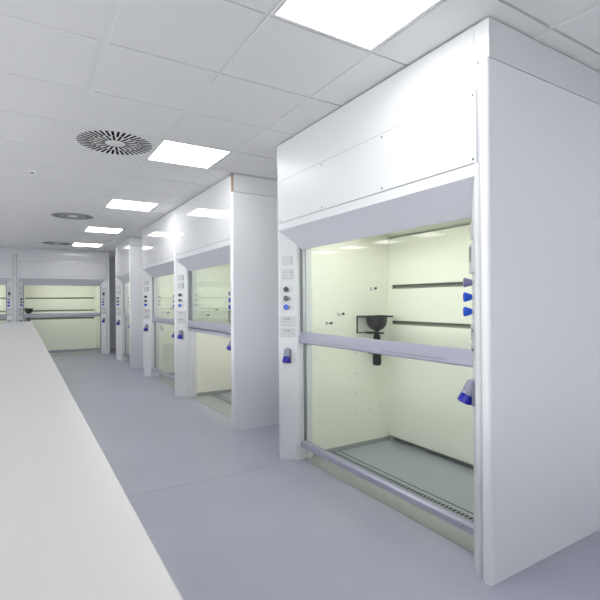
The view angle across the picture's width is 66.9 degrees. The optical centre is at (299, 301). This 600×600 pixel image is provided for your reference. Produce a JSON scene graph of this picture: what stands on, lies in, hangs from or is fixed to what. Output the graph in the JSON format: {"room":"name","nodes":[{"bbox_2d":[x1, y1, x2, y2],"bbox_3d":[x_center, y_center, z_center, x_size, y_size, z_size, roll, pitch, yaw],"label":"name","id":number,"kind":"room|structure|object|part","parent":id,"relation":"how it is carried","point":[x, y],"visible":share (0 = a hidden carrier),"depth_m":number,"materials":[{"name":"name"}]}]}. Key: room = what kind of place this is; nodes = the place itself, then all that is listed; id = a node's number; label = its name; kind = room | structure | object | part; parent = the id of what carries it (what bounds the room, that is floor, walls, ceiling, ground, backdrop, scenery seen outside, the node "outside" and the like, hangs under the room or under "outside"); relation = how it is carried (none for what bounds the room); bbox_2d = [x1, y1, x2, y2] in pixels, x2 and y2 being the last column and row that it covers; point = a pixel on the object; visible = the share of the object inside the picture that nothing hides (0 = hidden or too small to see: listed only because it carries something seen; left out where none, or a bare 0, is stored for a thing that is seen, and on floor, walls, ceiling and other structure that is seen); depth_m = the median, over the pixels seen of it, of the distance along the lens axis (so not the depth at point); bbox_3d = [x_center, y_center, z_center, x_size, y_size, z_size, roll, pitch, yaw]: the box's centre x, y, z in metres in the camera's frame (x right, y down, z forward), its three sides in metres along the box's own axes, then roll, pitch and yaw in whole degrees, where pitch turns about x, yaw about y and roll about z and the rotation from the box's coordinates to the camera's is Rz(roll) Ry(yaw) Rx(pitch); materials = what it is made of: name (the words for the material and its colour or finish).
{"room":"chemistry laboratory","nodes":[
{"label":"chemistry laboratory","id":0,"kind":"room"},
{"bbox_2d":[109,256,115,348],"bbox_3d":[-7.686,0.000,11.381,7.667,2.696,0.200,0,0,-31],"label":"wall","id":1,"kind":"structure","parent":0,"point":[112,272],"depth_m":12.75,"materials":[{"name":"paint"}]},
{"bbox_2d":[0,0,599,256],"bbox_3d":[-3.191,-1.321,3.926,7.567,0.120,17.222,0,0,-31],"label":"ceiling","id":2,"kind":"structure","parent":0,"point":[244,80],"depth_m":2.65,"materials":[{"name":"tile"}]},
{"bbox_2d":[41,241,72,245],"bbox_3d":[-5.253,-1.251,9.816,0.590,0.018,0.590,0,0,-31],"label":"ceiling vent","id":3,"kind":"object","parent":2,"relation":"in","point":[42,242],"visible":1,"depth_m":9.81,"materials":[{"name":"white metal"}]},
{"bbox_2d":[49,211,96,220],"bbox_3d":[-3.373,-1.265,6.746,0.590,0.018,0.590,0,0,-31],"label":"ceiling vent","id":4,"kind":"object","parent":2,"relation":"in","point":[54,214],"visible":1,"depth_m":6.70,"materials":[{"name":"white metal"}]},
{"bbox_2d":[71,243,102,246],"bbox_3d":[-4.741,-1.264,10.130,0.588,0.032,0.588,0,0,-31],"label":"recessed light","id":5,"kind":"object","parent":2,"relation":"in","point":[73,244],"visible":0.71,"depth_m":10.13,"materials":[{"name":"white plastic"}]},
{"bbox_2d":[84,227,123,233],"bbox_3d":[-3.488,-1.273,8.083,0.588,0.032,0.588,0,0,-31],"label":"recessed light","id":6,"kind":"object","parent":2,"relation":"in","point":[88,229],"visible":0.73,"depth_m":8.11,"materials":[{"name":"white plastic"}]},
{"bbox_2d":[71,124,161,158],"bbox_3d":[-1.494,-1.279,3.676,0.590,0.018,0.590,0,0,-31],"label":"ceiling vent","id":7,"kind":"object","parent":2,"relation":"in","point":[87,137],"visible":1,"depth_m":3.64,"materials":[{"name":"white metal"}]},
{"bbox_2d":[105,199,158,211],"bbox_3d":[-2.235,-1.282,6.036,0.588,0.032,0.588,0,0,-31],"label":"recessed light","id":8,"kind":"object","parent":2,"relation":"in","point":[113,203],"visible":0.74,"depth_m":6.03,"materials":[{"name":"white plastic"}]},
{"bbox_2d":[146,139,232,168],"bbox_3d":[-0.982,-1.291,3.989,0.588,0.032,0.588,0,0,-31],"label":"recessed light","id":9,"kind":"object","parent":2,"relation":"in","point":[167,151],"visible":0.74,"depth_m":3.96,"materials":[{"name":"white plastic"}]},
{"bbox_2d":[270,0,442,51],"bbox_3d":[0.271,-1.300,1.942,0.588,0.032,0.588,0,0,-31],"label":"recessed light","id":10,"kind":"object","parent":2,"relation":"in","point":[363,24],"visible":0.88,"depth_m":2.06,"materials":[{"name":"white plastic"}]},
{"bbox_2d":[51,348,599,599],"bbox_3d":[-3.172,1.365,3.927,7.767,0.100,17.420,0,0,-31],"label":"floor","id":11,"kind":"structure","parent":0,"point":[227,518],"depth_m":2.68,"materials":[{"name":"plastic"}]},
{"bbox_2d":[0,247,16,321],"bbox_3d":[-7.686,0.063,10.435,2.000,2.569,1.254,0,0,-31],"label":"fume hood","id":12,"kind":"object","parent":11,"relation":"on","point":[8,313],"visible":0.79,"depth_m":10.40,"materials":[{"name":"white metal"}]},
{"bbox_3d":[-7.382,-0.752,9.907,1.889,0.334,0.003,0,0,-31],"label":"access panel","id":13,"kind":"part","parent":12,"relation":"part of","materials":[{"name":"white metal"}]},
{"bbox_3d":[-7.700,-1.132,10.443,2.000,0.178,1.234,0,0,-31],"label":"filler panel","id":14,"kind":"part","parent":12,"relation":"part of","materials":[{"name":"white metal"}]},
{"bbox_3d":[-6.854,0.148,10.945,0.049,2.387,1.252,0,0,-31],"label":"panel","id":15,"kind":"part","parent":12,"relation":"part of","materials":[{"name":"white metal"}]},
{"bbox_2d":[16,248,109,356],"bbox_3d":[-5.978,0.051,11.481,2.000,2.569,1.254,0,0,-31],"label":"fume hood","id":16,"kind":"object","parent":11,"relation":"on","point":[65,294],"visible":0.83,"depth_m":11.46,"materials":[{"name":"white metal"}]},
{"bbox_2d":[24,308,32,320],"bbox_3d":[-6.747,0.399,11.281,0.206,0.434,0.250,0,0,-31],"label":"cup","id":17,"kind":"object","parent":16,"relation":"on","point":[29,310],"depth_m":11.23,"materials":[{"name":"black plastic"}]},
{"bbox_3d":[-6.305,0.144,11.968,1.914,2.386,0.080,0,0,-31],"label":"panel","id":18,"kind":"part","parent":16,"relation":"part of","materials":[{"name":"green"}]},
{"bbox_3d":[-5.750,0.340,11.063,1.668,0.092,0.038,0,0,-31],"label":"sash","id":19,"kind":"part","parent":16,"relation":"part of","materials":[{"name":"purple metal"}]},
{"bbox_3d":[-5.992,-1.145,11.489,2.000,0.178,1.234,0,0,-31],"label":"filler panel","id":20,"kind":"part","parent":16,"relation":"part of","materials":[{"name":"white metal"}]},
{"bbox_3d":[-5.673,-0.764,10.953,1.889,0.334,0.003,0,0,-31],"label":"access panel","id":21,"kind":"part","parent":16,"relation":"part of","materials":[{"name":"white metal"}]},
{"bbox_3d":[-5.751,1.208,11.076,1.668,0.048,0.052,0,0,-31],"label":"sash","id":22,"kind":"part","parent":16,"relation":"part of","materials":[{"name":"purple metal"}]},
{"bbox_3d":[-5.146,0.136,11.991,0.049,2.387,1.252,0,0,-31],"label":"panel","id":23,"kind":"part","parent":16,"relation":"part of","materials":[{"name":"grey metal"}]},
{"bbox_2d":[0,321,182,599],"bbox_3d":[-3.185,0.865,4.026,1.600,0.900,12.600,0,0,-31],"label":"laboratory bench","id":24,"kind":"object","parent":11,"relation":"on","point":[69,529],"visible":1,"depth_m":0.88,"materials":[{"name":"laminate"}]},
{"bbox_2d":[115,237,142,368],"bbox_3d":[-3.204,0.030,9.857,1.254,2.569,1.620,0,0,-31],"label":"fume hood","id":25,"kind":"object","parent":11,"relation":"on","point":[128,256],"visible":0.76,"depth_m":8.96,"materials":[{"name":"white metal"}]},
{"bbox_3d":[-3.738,-0.778,9.546,0.003,0.334,1.509,0,0,-31],"label":"access panel","id":26,"kind":"part","parent":25,"relation":"part of","materials":[{"name":"white metal"}]},
{"bbox_3d":[-3.205,-1.165,9.862,1.234,0.178,1.620,0,0,-31],"label":"filler panel","id":27,"kind":"part","parent":25,"relation":"part of","materials":[{"name":"white metal"}]},
{"bbox_3d":[-2.793,0.118,9.188,1.252,2.387,0.049,0,0,-31],"label":"panel","id":28,"kind":"part","parent":25,"relation":"part of","materials":[{"name":"white metal"}]},
{"bbox_2d":[142,210,176,395],"bbox_3d":[-1.709,0.019,7.413,1.254,2.569,2.000,0,0,-31],"label":"fume hood","id":29,"kind":"object","parent":11,"relation":"on","point":[159,237],"visible":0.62,"depth_m":7.89,"materials":[{"name":"white metal"}]},
{"bbox_2d":[143,314,149,318],"bbox_3d":[-2.667,0.273,7.908,0.132,0.080,0.011,0,0,15],"label":"socket","id":30,"kind":"object","parent":29,"relation":"attached to","point":[145,316],"depth_m":7.90,"materials":[{"name":"grey plastic"}]},
{"bbox_2d":[143,309,149,313],"bbox_3d":[-2.667,0.179,7.908,0.132,0.080,0.011,0,0,15],"label":"socket","id":31,"kind":"object","parent":29,"relation":"attached to","point":[145,311],"depth_m":7.90,"materials":[{"name":"grey plastic"}]},
{"bbox_3d":[-2.243,-0.789,7.103,0.003,0.334,1.889,0,0,-31],"label":"access panel","id":32,"kind":"part","parent":29,"relation":"part of","materials":[{"name":"white metal"}]},
{"bbox_3d":[-2.124,0.313,7.187,0.038,0.092,1.668,0,0,-31],"label":"sash","id":33,"kind":"part","parent":29,"relation":"part of","materials":[{"name":"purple metal"}]},
{"bbox_3d":[-2.105,1.181,7.195,0.052,0.048,1.668,0,0,-31],"label":"sash","id":34,"kind":"part","parent":29,"relation":"part of","materials":[{"name":"purple metal"}]},
{"bbox_3d":[-1.198,0.107,6.582,1.252,2.387,0.049,0,0,-31],"label":"panel","id":35,"kind":"part","parent":29,"relation":"part of","materials":[{"name":"white metal"}]},
{"bbox_2d":[175,173,278,430],"bbox_3d":[-0.662,0.012,5.703,1.254,2.569,2.001,0,0,-31],"label":"fume hood","id":36,"kind":"object","parent":11,"relation":"on","point":[227,329],"visible":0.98,"depth_m":4.77,"materials":[{"name":"white metal"}]},
{"bbox_2d":[177,318,185,323],"bbox_3d":[-1.620,0.265,6.198,0.132,0.080,0.011,0,0,15],"label":"socket","id":37,"kind":"object","parent":36,"relation":"attached to","point":[179,320],"depth_m":6.19,"materials":[{"name":"grey plastic"}]},
{"bbox_2d":[177,311,185,316],"bbox_3d":[-1.621,0.171,6.198,0.132,0.080,0.011,0,0,15],"label":"socket","id":38,"kind":"object","parent":36,"relation":"attached to","point":[179,313],"depth_m":6.19,"materials":[{"name":"grey plastic"}]},
{"bbox_3d":[-1.196,-0.797,5.393,0.003,0.334,1.889,0,0,-31],"label":"access panel","id":39,"kind":"part","parent":36,"relation":"part of","materials":[{"name":"white metal"}]},
{"bbox_3d":[-1.077,0.305,5.477,0.038,0.092,1.668,0,0,-31],"label":"sash","id":40,"kind":"part","parent":36,"relation":"part of","materials":[{"name":"purple metal"}]},
{"bbox_3d":[-1.064,0.378,5.485,0.052,0.048,1.668,0,0,-31],"label":"sash","id":41,"kind":"part","parent":36,"relation":"part of","materials":[{"name":"purple metal"}]},
{"bbox_3d":[-1.053,1.278,6.466,0.860,0.037,0.012,0,0,-31],"label":"skirting","id":42,"kind":"part","parent":36,"relation":"part of","materials":[{"name":"grey"}]},
{"bbox_3d":[-0.662,-1.184,5.709,1.234,0.178,2.000,0,0,-31],"label":"filler panel","id":43,"kind":"part","parent":36,"relation":"part of","materials":[{"name":"white metal"}]},
{"bbox_3d":[-0.151,0.099,4.872,1.252,2.387,0.049,0,0,-31],"label":"panel","id":44,"kind":"part","parent":36,"relation":"part of","materials":[{"name":"white metal"}]},
{"bbox_2d":[277,17,599,585],"bbox_3d":[0.857,0.001,3.221,1.254,2.569,2.000,0,0,-31],"label":"fume hood","id":45,"kind":"object","parent":11,"relation":"on","point":[439,227],"visible":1,"depth_m":2.48,"materials":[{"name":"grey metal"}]},
{"bbox_2d":[280,316,294,325],"bbox_3d":[-0.101,0.160,3.716,0.132,0.080,0.011,0,0,15],"label":"socket","id":46,"kind":"object","parent":45,"relation":"attached to","point":[284,320],"depth_m":3.71,"materials":[{"name":"grey plastic"}]},
{"bbox_2d":[283,348,291,362],"bbox_3d":[-0.105,0.444,3.693,0.061,0.127,0.075,0,0,15],"label":"socket","id":47,"kind":"object","parent":45,"relation":"attached to","point":[287,352],"depth_m":3.67,"materials":[{"name":"blue"}]},
{"bbox_2d":[280,327,295,336],"bbox_3d":[-0.101,0.254,3.716,0.132,0.080,0.011,0,0,15],"label":"socket","id":48,"kind":"object","parent":45,"relation":"attached to","point":[284,331],"depth_m":3.71,"materials":[{"name":"grey plastic"}]},
{"bbox_3d":[0.467,1.267,3.984,0.860,0.037,0.012,0,0,-31],"label":"skirting","id":49,"kind":"part","parent":45,"relation":"part of","materials":[{"name":"grey"}]},
{"bbox_2d":[356,315,392,365],"bbox_3d":[0.660,0.345,3.993,0.250,0.434,0.206,0,0,-31],"label":"funnel","id":50,"kind":"object","parent":45,"relation":"on","point":[367,326],"depth_m":4.02,"materials":[{"name":"black plastic"}]},
{"bbox_3d":[0.324,-0.808,2.911,0.003,0.334,1.889,0,0,-31],"label":"access panel","id":51,"kind":"part","parent":45,"relation":"part of","materials":[{"name":"white metal"}]},
{"bbox_3d":[0.442,0.294,2.995,0.038,0.092,1.668,0,0,-31],"label":"sash","id":52,"kind":"part","parent":45,"relation":"part of","materials":[{"name":"purple metal"}]},
{"bbox_3d":[0.461,1.162,3.003,0.052,0.048,1.668,0,0,-31],"label":"sash","id":53,"kind":"part","parent":45,"relation":"part of","materials":[{"name":"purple metal"}]},
{"bbox_3d":[1.345,0.089,3.549,0.080,2.386,1.914,0,0,-31],"label":"panel","id":54,"kind":"part","parent":45,"relation":"part of","materials":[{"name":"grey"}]},
{"bbox_3d":[0.857,-1.195,3.227,1.234,0.178,2.000,0,0,-31],"label":"filler panel","id":55,"kind":"part","parent":45,"relation":"part of","materials":[{"name":"white metal"}]},
{"bbox_3d":[0.808,0.051,2.190,0.038,0.046,0.044,0,0,12],"label":"control knob","id":56,"kind":"part","parent":45,"relation":"part of","materials":[{"name":"blue plastic"}]},
{"bbox_3d":[0.807,-0.019,2.190,0.038,0.046,0.044,0,0,12],"label":"control knob","id":57,"kind":"part","parent":45,"relation":"part of","materials":[{"name":"blue plastic"}]},
{"bbox_3d":[0.807,-0.089,2.190,0.038,0.046,0.044,0,0,12],"label":"control knob","id":58,"kind":"part","parent":45,"relation":"part of","materials":[{"name":"purple plastic"}]},
{"bbox_2d":[461,379,474,406],"bbox_3d":[0.815,0.437,2.189,0.075,0.127,0.061,0,0,12],"label":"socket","id":59,"kind":"object","parent":45,"relation":"attached to","point":[468,391],"depth_m":2.17,"materials":[{"name":"blue"}]},
{"bbox_2d":[469,247,470,261],"bbox_3d":[0.819,-0.225,2.188,0.002,0.070,0.056,0,0,12],"label":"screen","id":60,"kind":"object","parent":45,"relation":"on","point":[469,247],"depth_m":2.19,"materials":[{"name":"grey"}]},
{"bbox_2d":[469,243,473,273],"bbox_3d":[0.829,-0.205,2.185,0.070,0.140,0.073,0,0,-31],"label":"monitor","id":61,"kind":"object","parent":45,"relation":"on","point":[471,247],"depth_m":2.15,"materials":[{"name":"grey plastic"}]},
{"bbox_2d":[471,343,474,361],"bbox_3d":[0.837,0.247,2.184,0.011,0.080,0.132,0,0,12],"label":"socket","id":62,"kind":"object","parent":45,"relation":"attached to","point":[472,344],"depth_m":2.18,"materials":[{"name":"grey plastic"}]},
{"bbox_2d":[471,324,474,341],"bbox_3d":[0.836,0.153,2.184,0.011,0.080,0.132,0,0,12],"label":"socket","id":63,"kind":"object","parent":45,"relation":"attached to","point":[472,325],"depth_m":2.17,"materials":[{"name":"grey plastic"}]},
{"bbox_3d":[1.368,0.088,2.390,1.252,2.387,0.049,0,0,-31],"label":"panel","id":64,"kind":"part","parent":45,"relation":"part of","materials":[{"name":"white metal"}]}
]}

